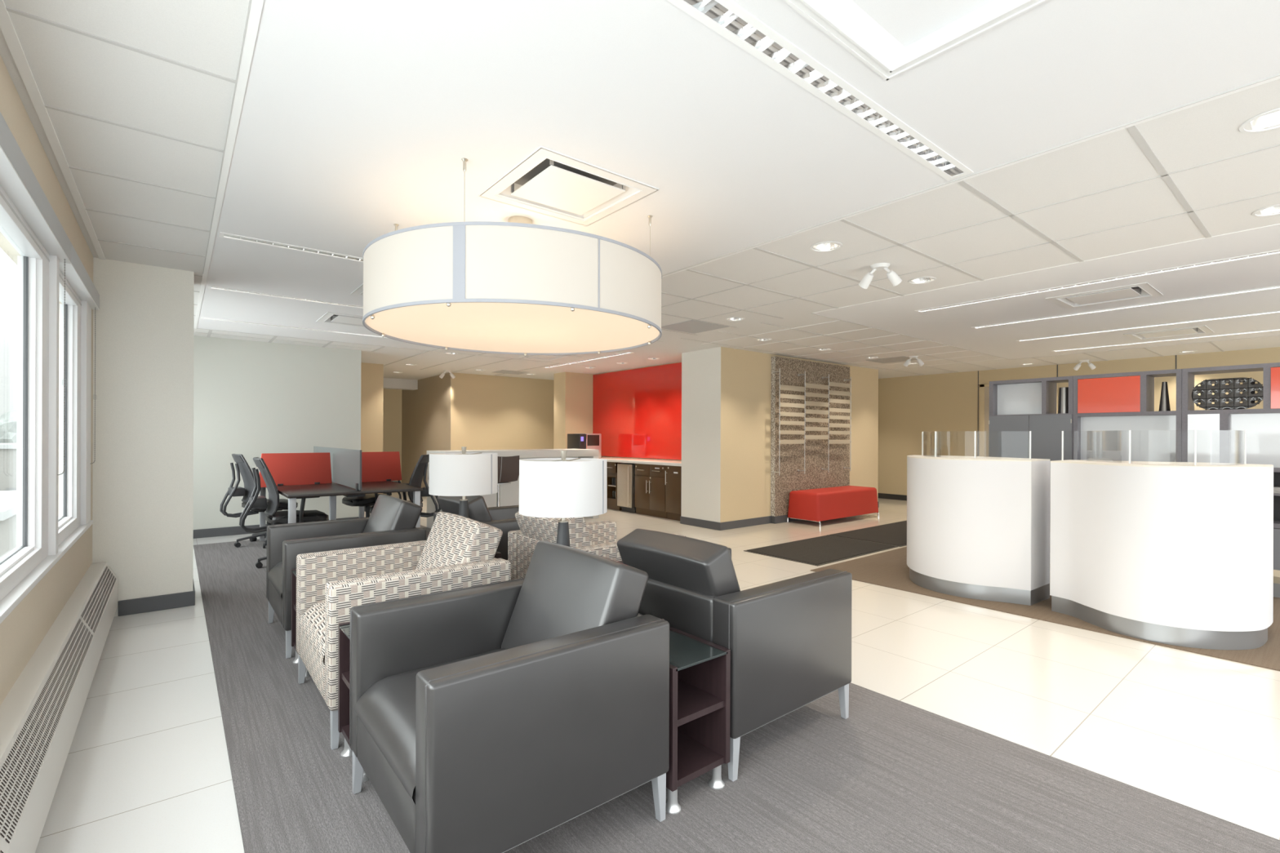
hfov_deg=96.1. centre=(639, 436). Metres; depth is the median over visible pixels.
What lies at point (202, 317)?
ceiling light
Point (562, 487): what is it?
table lamp
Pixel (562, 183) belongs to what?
ceiling vent
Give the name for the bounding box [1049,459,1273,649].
reception desk
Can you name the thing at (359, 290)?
ceiling vent
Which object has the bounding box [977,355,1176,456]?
trim
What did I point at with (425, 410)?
wall
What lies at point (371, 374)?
wall
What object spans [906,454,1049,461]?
countertop
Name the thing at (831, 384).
strip
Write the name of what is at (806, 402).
strip
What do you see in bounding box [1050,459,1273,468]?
countertop
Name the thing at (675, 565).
cushion
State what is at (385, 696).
seat cushion
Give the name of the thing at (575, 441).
coffee machine
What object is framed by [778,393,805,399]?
strip
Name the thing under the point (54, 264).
trim
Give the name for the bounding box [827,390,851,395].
strip
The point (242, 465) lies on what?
office chair
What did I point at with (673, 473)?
base cabinet
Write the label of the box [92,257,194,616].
wall
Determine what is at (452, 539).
cushion
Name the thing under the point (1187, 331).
ceiling vent
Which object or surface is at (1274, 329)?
ceiling light
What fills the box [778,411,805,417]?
strip
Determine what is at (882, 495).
baseboard
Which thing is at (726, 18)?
ceiling light
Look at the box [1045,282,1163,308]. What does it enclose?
ceiling vent
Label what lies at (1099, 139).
ceiling
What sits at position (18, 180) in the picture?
roller blind
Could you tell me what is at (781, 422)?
strip
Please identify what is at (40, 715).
baseboard heater
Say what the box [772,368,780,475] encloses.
rod
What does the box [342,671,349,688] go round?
shelf
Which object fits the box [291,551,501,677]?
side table
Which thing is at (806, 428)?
strip
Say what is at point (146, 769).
floor
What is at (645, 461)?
countertop
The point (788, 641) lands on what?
armchair
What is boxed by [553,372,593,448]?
pier
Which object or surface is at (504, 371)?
ceiling vent
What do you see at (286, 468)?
screen
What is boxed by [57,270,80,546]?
window
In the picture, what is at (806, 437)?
strip
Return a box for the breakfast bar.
[426,448,598,528]
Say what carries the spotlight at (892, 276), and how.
attached to the ceiling at (1099, 139)
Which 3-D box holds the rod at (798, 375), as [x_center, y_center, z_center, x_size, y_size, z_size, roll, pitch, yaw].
[2.406,-0.202,8.553,0.032,1.520,0.122,0,0,-39]
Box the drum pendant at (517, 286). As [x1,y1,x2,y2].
[362,157,662,355]
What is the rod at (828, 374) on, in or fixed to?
attached to the wall at (726, 392)
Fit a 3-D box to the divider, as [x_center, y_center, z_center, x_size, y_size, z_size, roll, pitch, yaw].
[-3.320,0.318,6.239,0.036,0.385,2.304,0,0,-39]
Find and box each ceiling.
[0,0,1279,380]
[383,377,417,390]
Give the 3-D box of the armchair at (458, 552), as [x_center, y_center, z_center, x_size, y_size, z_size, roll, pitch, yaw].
[-1.163,0.826,2.817,0.802,0.826,0.820,0,0,-39]
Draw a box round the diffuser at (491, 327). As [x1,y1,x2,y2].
[365,302,658,353]
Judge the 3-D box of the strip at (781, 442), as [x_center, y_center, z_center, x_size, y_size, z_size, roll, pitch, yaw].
[2.207,0.081,8.321,0.610,0.060,0.024,0,0,-39]
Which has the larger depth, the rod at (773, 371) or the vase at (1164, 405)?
the rod at (773, 371)
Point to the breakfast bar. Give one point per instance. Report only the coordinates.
(508, 493)
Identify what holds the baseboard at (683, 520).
attached to the wall at (726, 392)
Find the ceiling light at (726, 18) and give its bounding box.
[666,0,973,180]
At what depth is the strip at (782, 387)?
8.31 m
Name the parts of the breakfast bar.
panel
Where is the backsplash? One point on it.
(637, 413)
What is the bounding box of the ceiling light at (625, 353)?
[545,351,631,368]
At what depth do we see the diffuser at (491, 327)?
3.00 m
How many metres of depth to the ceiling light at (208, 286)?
4.96 m
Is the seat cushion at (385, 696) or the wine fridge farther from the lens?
the wine fridge
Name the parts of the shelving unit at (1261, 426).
white door, white panel, red door, drawer, panel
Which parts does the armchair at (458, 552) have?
leg, seat, leg, arm, arm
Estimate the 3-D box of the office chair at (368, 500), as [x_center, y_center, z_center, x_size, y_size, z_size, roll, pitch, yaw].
[-3.309,0.715,7.176,0.728,1.032,0.660,0,0,-45]
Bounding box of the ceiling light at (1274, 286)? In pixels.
[972,285,1279,328]
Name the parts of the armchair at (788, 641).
panel, leg, arm, rail, leg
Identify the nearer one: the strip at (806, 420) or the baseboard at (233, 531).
the baseboard at (233, 531)
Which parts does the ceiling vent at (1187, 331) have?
plate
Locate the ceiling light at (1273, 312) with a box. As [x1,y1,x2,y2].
[1017,311,1279,341]
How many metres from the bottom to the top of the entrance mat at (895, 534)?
0.011 m
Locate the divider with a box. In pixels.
[315,446,361,491]
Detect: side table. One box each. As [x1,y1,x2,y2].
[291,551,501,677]
[337,621,368,782]
[665,626,730,814]
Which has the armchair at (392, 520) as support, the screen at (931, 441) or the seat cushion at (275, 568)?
the seat cushion at (275, 568)
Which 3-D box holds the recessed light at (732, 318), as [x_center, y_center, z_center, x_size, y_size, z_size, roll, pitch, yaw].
[0.965,-1.228,5.824,0.196,0.085,0.196,0,0,-39]
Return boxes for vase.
[1057,386,1068,413]
[1158,382,1170,411]
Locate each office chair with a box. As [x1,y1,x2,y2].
[219,453,297,548]
[239,457,328,568]
[342,480,401,517]
[369,454,440,540]
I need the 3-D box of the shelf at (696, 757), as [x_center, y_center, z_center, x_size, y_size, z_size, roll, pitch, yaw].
[-0.044,1.147,2.275,0.232,0.022,0.802,0,0,-39]
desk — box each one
[259,480,422,541]
[906,454,1049,605]
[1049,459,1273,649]
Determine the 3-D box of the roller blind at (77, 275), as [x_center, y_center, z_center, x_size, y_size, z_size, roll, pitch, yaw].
[-3.238,-0.381,3.303,0.090,1.130,1.350,0,0,-39]
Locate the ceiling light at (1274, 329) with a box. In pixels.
[1053,328,1279,351]
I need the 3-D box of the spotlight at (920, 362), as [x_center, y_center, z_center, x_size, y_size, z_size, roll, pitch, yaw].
[4.041,-1.106,8.486,0.281,0.149,0.132,0,0,25]
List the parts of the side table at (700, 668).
panel, glass, panel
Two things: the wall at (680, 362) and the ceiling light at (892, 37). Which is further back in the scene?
the wall at (680, 362)
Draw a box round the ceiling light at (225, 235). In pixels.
[218,231,363,262]
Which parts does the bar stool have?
seat plate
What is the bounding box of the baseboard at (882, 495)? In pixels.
[877,493,1279,528]
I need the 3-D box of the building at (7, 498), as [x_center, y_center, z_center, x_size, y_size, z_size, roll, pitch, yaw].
[-33.925,5.060,24.017,11.900,4.150,12.400,0,0,-39]
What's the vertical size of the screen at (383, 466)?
0.345 m
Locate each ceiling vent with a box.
[315,311,364,327]
[350,283,363,296]
[478,146,658,226]
[493,369,528,374]
[517,355,569,360]
[661,320,728,333]
[866,355,917,363]
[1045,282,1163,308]
[1123,325,1213,340]
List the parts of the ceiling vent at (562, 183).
plate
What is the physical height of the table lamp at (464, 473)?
0.672 m
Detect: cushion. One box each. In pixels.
[267,561,282,599]
[297,600,324,663]
[355,648,506,804]
[362,494,422,533]
[415,511,502,569]
[437,495,492,521]
[501,540,648,648]
[515,511,592,547]
[617,528,740,595]
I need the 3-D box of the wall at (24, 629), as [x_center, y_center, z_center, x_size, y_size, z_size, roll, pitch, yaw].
[-2.107,0.021,1.769,0.190,2.444,12.400,0,0,-39]
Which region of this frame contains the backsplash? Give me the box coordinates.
[592,362,681,459]
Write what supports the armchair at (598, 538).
on the carpet at (893, 775)
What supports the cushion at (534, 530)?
on the armchair at (598, 538)
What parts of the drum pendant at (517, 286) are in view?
lamp shade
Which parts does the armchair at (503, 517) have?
arm, arm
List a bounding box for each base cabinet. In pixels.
[606,462,622,511]
[635,463,666,518]
[665,465,681,520]
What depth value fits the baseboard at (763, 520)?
7.95 m
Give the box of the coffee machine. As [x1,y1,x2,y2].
[567,433,601,457]
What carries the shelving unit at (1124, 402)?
on the floor
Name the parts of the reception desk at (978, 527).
kick plate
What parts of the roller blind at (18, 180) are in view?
bead chain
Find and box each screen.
[259,452,332,487]
[361,451,401,482]
[921,431,1031,459]
[1062,430,1245,465]
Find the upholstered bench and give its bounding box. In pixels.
[786,485,879,526]
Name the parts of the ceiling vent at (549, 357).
plate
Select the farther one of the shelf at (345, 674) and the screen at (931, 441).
the screen at (931, 441)
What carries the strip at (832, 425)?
attached to the rod at (850, 468)
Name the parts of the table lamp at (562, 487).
lamp shade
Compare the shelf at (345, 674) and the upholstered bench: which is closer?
the shelf at (345, 674)
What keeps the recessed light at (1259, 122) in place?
in the ceiling at (1099, 139)
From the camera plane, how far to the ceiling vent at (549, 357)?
8.67 m
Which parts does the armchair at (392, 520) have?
leg, seat, leg, arm, arm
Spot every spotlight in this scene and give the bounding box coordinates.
[439,369,455,378]
[858,262,902,288]
[903,355,924,366]
[1073,360,1096,370]
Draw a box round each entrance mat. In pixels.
[743,535,897,566]
[826,520,906,546]
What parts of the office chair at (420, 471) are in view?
seat, armrest, frame, head rail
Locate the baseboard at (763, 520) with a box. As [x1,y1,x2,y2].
[720,502,879,530]
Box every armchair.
[266,494,426,658]
[296,511,511,750]
[349,540,669,852]
[433,495,519,559]
[507,511,684,580]
[617,528,852,782]
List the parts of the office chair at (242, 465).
head rail, frame, seat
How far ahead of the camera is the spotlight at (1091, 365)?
8.83 m
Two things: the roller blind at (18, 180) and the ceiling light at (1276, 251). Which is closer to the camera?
the roller blind at (18, 180)
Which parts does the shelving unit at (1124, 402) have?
red door, white panel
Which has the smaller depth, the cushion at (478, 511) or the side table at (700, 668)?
the side table at (700, 668)
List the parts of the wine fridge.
handle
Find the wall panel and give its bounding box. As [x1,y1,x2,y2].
[770,356,849,516]
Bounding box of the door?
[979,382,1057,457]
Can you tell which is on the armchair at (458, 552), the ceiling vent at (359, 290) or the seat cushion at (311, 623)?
the seat cushion at (311, 623)
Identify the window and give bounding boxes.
[0,185,48,600]
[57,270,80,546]
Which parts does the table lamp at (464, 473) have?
lamp shade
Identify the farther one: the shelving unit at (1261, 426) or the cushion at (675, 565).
the shelving unit at (1261, 426)
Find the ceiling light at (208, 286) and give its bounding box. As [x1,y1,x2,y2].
[207,285,363,308]
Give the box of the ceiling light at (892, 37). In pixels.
[783,0,1048,80]
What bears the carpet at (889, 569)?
on the floor
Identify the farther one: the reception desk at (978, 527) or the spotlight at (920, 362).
the spotlight at (920, 362)
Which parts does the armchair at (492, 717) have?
leg, seat, arm, arm, rail, leg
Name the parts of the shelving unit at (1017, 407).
door, panel, door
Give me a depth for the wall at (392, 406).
14.40 m
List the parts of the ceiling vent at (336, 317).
plate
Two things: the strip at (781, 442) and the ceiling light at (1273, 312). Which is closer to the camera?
the ceiling light at (1273, 312)
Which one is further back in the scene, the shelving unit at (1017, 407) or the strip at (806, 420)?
the strip at (806, 420)
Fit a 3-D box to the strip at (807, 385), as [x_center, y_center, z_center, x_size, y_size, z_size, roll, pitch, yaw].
[2.684,-0.755,8.705,0.630,0.068,0.024,0,0,-39]
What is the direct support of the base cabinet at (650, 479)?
on the floor
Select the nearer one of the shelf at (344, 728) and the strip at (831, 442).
the shelf at (344, 728)
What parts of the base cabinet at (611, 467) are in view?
drawer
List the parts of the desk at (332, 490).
leg, leg, leg, frame, leg, leg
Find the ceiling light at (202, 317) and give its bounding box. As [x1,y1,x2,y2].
[200,316,386,337]
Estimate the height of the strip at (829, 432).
0.055 m
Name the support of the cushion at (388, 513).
on the armchair at (392, 520)
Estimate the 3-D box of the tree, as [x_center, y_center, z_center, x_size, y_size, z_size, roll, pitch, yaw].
[-67.150,1.978,61.417,5.568,9.686,5.691,0,0,-39]
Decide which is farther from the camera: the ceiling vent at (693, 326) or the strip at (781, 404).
the strip at (781, 404)
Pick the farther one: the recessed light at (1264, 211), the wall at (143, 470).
the wall at (143, 470)
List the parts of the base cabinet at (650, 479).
drawer, door, drawer, door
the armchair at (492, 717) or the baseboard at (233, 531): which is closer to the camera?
the armchair at (492, 717)
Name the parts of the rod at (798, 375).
rod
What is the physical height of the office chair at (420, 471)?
1.032 m
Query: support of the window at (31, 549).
in the wall at (24, 629)
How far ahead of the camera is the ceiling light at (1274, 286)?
5.18 m
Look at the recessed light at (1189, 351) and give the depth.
7.95 m
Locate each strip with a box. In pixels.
[778,384,805,391]
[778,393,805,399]
[778,402,805,408]
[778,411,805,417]
[779,420,805,425]
[779,430,805,434]
[779,440,805,444]
[804,382,829,389]
[804,392,829,398]
[804,400,829,407]
[804,408,829,414]
[804,417,829,422]
[804,426,829,431]
[804,435,829,439]
[827,382,851,387]
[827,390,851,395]
[827,398,851,404]
[827,408,851,413]
[827,415,851,419]
[827,423,851,427]
[827,431,851,434]
[827,440,851,444]
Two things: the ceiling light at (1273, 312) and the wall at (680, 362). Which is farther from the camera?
the wall at (680, 362)
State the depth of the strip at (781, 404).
8.31 m
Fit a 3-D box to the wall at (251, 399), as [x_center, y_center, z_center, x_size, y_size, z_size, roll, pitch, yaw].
[-5.445,0.009,7.853,2.655,2.444,1.540,0,0,-39]
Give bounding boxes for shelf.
[341,724,352,751]
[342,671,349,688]
[677,678,724,726]
[677,729,724,787]
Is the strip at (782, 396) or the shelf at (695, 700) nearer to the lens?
the shelf at (695, 700)
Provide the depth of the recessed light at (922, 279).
4.42 m
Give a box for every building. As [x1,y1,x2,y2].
[0,443,17,491]
[0,490,16,558]
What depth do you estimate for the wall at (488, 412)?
11.50 m
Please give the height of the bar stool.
1.002 m
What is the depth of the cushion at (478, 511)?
4.05 m
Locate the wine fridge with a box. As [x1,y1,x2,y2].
[617,462,635,512]
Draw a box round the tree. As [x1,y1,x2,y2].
[0,409,17,443]
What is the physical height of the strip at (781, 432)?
0.056 m
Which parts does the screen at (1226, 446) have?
pane, pane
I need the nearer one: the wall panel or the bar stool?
the bar stool
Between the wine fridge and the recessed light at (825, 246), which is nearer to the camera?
the recessed light at (825, 246)
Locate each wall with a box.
[0,54,93,705]
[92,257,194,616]
[193,335,360,529]
[360,362,383,493]
[382,388,401,483]
[401,372,451,488]
[450,372,554,450]
[595,361,681,461]
[681,346,878,522]
[877,346,1279,495]
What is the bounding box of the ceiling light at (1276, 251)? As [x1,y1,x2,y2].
[915,249,1279,312]
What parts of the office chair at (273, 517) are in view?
head rail, frame, seat, armrest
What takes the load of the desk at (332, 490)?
on the carpet at (893, 775)
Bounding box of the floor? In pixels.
[35,491,1279,852]
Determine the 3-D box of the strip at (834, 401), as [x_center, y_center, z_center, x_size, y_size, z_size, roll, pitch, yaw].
[3.165,-0.553,9.095,0.630,0.061,0.024,0,0,-39]
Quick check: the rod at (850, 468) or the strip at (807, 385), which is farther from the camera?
the rod at (850, 468)
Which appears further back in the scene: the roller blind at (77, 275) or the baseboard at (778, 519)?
the baseboard at (778, 519)
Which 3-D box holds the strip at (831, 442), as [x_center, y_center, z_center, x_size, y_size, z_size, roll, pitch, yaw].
[3.163,0.087,9.095,0.630,0.064,0.024,0,0,-39]
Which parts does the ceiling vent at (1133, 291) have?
plate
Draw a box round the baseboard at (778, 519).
[771,515,799,524]
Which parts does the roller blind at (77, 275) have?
bead chain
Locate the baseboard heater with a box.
[0,562,117,852]
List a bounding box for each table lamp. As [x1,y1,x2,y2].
[428,446,497,518]
[519,450,607,546]
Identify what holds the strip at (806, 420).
attached to the rod at (798, 375)
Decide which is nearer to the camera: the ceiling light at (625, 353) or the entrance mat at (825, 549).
the entrance mat at (825, 549)
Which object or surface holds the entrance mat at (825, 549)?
on the floor
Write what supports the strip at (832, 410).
attached to the rod at (850, 468)
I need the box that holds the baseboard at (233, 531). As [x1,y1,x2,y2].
[193,516,358,538]
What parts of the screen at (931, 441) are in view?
pane, pane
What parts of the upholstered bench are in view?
frame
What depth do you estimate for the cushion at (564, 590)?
2.03 m
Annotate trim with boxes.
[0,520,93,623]
[48,254,59,555]
[80,300,91,524]
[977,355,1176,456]
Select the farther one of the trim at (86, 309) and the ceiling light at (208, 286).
the ceiling light at (208, 286)
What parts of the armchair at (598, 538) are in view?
panel, arm, arm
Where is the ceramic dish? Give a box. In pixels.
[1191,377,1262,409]
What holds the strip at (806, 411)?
attached to the rod at (798, 375)
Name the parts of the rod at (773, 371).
rod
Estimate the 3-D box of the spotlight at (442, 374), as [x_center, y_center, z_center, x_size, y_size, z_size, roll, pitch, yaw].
[-3.532,-1.132,10.536,0.281,0.149,0.132,0,0,-18]
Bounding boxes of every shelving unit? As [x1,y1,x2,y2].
[988,376,1073,527]
[1072,368,1182,462]
[1182,362,1279,597]
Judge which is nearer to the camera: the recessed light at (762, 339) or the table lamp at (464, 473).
the table lamp at (464, 473)
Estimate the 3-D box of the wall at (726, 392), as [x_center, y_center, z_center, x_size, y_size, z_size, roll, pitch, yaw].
[2.410,0.036,9.219,4.055,2.444,0.760,0,0,-39]
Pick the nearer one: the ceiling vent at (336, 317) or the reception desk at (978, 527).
the reception desk at (978, 527)
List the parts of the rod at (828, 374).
rod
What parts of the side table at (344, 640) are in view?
panel, glass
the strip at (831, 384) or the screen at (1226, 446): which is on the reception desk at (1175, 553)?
the screen at (1226, 446)
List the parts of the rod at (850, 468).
rod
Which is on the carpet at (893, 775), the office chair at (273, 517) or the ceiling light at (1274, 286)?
the office chair at (273, 517)
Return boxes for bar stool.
[488,455,519,507]
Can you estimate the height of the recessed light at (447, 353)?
0.085 m
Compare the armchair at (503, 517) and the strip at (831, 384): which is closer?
the armchair at (503, 517)
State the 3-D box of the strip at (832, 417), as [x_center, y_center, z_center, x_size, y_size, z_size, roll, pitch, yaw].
[3.164,-0.295,9.095,0.630,0.060,0.024,0,0,-39]
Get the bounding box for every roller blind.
[0,111,71,475]
[59,243,99,464]
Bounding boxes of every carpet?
[193,524,1279,852]
[810,546,1279,671]
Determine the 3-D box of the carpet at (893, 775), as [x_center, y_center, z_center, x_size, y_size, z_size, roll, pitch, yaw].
[-0.696,1.244,3.100,2.495,0.007,10.690,0,0,-39]
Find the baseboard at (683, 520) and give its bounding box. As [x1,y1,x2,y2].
[680,515,720,530]
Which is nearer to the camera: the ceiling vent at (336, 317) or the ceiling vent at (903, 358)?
the ceiling vent at (336, 317)
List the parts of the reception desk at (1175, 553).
kick plate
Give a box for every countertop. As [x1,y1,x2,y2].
[598,456,681,466]
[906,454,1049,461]
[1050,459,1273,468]
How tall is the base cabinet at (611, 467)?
0.815 m
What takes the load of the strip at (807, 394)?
attached to the rod at (798, 375)
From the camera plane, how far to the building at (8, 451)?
44.92 m
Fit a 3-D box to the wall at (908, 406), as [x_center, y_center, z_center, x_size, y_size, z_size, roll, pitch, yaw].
[6.452,0.050,8.759,1.650,2.444,12.500,0,0,-39]
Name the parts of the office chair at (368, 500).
seat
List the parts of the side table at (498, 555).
panel, panel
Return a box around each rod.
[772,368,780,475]
[797,371,805,474]
[821,373,829,470]
[843,377,851,471]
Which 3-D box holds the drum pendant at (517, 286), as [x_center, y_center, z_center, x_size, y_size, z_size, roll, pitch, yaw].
[-0.664,-0.872,3.185,1.572,0.648,1.572,0,0,-43]
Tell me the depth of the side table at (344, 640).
2.24 m
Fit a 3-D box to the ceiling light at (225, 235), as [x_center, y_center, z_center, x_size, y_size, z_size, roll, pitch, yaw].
[-1.538,-1.222,4.198,2.480,0.054,0.101,0,0,-39]
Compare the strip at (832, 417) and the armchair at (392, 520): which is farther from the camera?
the strip at (832, 417)
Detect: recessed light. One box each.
[444,351,457,354]
[725,316,745,320]
[755,337,772,341]
[809,241,842,252]
[907,276,936,284]
[1177,350,1197,352]
[1238,107,1279,133]
[1251,204,1279,216]
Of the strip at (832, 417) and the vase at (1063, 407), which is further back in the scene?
the strip at (832, 417)

